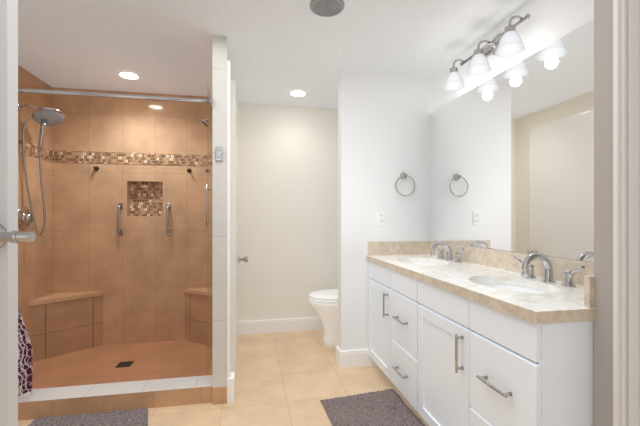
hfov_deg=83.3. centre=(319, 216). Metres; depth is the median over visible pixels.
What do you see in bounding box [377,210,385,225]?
electrical outlet plate
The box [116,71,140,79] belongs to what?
recessed light
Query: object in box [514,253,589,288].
faucet
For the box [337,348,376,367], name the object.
baseboard
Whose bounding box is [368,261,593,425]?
bathroom vanity
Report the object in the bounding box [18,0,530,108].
ceiling
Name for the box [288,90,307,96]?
recessed light
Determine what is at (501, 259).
backsplash
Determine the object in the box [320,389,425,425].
area rug
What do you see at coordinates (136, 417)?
area rug
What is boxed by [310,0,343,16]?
ceiling vent
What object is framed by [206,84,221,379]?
shower glass door
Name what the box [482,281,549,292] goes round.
sink
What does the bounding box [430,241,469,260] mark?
faucet
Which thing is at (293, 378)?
floor
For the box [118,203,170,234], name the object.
grab bar
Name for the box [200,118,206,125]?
shower head
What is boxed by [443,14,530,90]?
sconce
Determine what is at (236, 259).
door
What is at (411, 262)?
sink
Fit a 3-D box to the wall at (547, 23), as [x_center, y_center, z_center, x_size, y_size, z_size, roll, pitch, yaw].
[1.142,0.016,1.624,0.100,2.200,4.460,0,0,-11]
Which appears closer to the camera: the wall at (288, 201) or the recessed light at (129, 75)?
the recessed light at (129, 75)
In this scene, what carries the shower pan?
on the floor
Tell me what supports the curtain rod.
attached to the wall at (35, 270)
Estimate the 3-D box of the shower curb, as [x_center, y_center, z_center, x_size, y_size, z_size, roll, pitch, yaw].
[-1.349,1.067,2.114,1.404,0.098,0.160,0,0,-11]
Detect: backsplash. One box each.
[366,241,429,256]
[462,245,593,272]
[582,273,594,308]
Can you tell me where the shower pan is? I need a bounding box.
[32,340,211,388]
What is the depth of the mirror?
1.84 m
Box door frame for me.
[613,0,639,425]
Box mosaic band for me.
[18,139,206,165]
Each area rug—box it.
[28,408,147,425]
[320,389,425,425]
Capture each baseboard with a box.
[239,317,323,334]
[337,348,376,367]
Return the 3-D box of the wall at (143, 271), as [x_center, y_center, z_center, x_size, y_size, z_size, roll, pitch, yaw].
[-1.617,0.016,3.246,1.504,2.200,0.235,0,0,-11]
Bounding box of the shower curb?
[18,375,211,420]
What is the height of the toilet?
0.800 m
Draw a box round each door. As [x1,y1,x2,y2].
[0,0,35,425]
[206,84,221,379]
[231,80,247,380]
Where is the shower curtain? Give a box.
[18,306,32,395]
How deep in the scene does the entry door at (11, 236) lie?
0.88 m
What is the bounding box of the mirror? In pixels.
[430,19,593,261]
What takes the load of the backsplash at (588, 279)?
attached to the wall at (603, 202)
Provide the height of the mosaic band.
0.098 m
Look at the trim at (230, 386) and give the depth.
2.17 m
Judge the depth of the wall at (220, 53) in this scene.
2.15 m
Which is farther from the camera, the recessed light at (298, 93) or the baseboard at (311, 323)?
the baseboard at (311, 323)
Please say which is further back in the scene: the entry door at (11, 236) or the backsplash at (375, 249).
the backsplash at (375, 249)
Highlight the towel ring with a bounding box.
[395,172,414,195]
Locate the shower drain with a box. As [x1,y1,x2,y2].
[115,361,133,367]
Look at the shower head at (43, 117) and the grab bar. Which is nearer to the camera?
the shower head at (43, 117)
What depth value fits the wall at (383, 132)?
2.72 m
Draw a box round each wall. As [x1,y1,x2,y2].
[18,65,51,340]
[52,87,206,344]
[212,35,232,404]
[238,103,337,320]
[338,71,430,350]
[431,0,593,262]
[594,0,612,425]
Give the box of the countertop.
[366,253,594,324]
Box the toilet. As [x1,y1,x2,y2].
[308,289,337,346]
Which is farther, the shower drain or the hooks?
the hooks
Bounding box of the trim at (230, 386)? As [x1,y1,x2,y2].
[227,60,234,402]
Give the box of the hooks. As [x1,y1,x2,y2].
[94,166,206,172]
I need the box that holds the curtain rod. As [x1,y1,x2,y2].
[18,88,211,105]
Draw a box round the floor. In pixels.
[18,330,428,425]
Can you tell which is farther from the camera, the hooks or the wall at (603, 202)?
the hooks
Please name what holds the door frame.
attached to the wall at (603, 202)
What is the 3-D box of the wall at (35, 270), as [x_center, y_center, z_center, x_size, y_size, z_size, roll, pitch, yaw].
[-2.187,0.016,2.489,0.100,2.200,1.307,0,0,-11]
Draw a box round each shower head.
[18,102,65,235]
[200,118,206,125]
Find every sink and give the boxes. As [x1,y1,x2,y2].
[410,261,437,264]
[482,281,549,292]
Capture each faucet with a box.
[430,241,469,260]
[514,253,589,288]
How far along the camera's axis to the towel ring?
2.73 m
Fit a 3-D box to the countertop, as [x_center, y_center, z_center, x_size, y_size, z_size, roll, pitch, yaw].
[0.759,0.307,1.948,0.525,0.038,1.640,0,0,-11]
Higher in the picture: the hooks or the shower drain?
the hooks

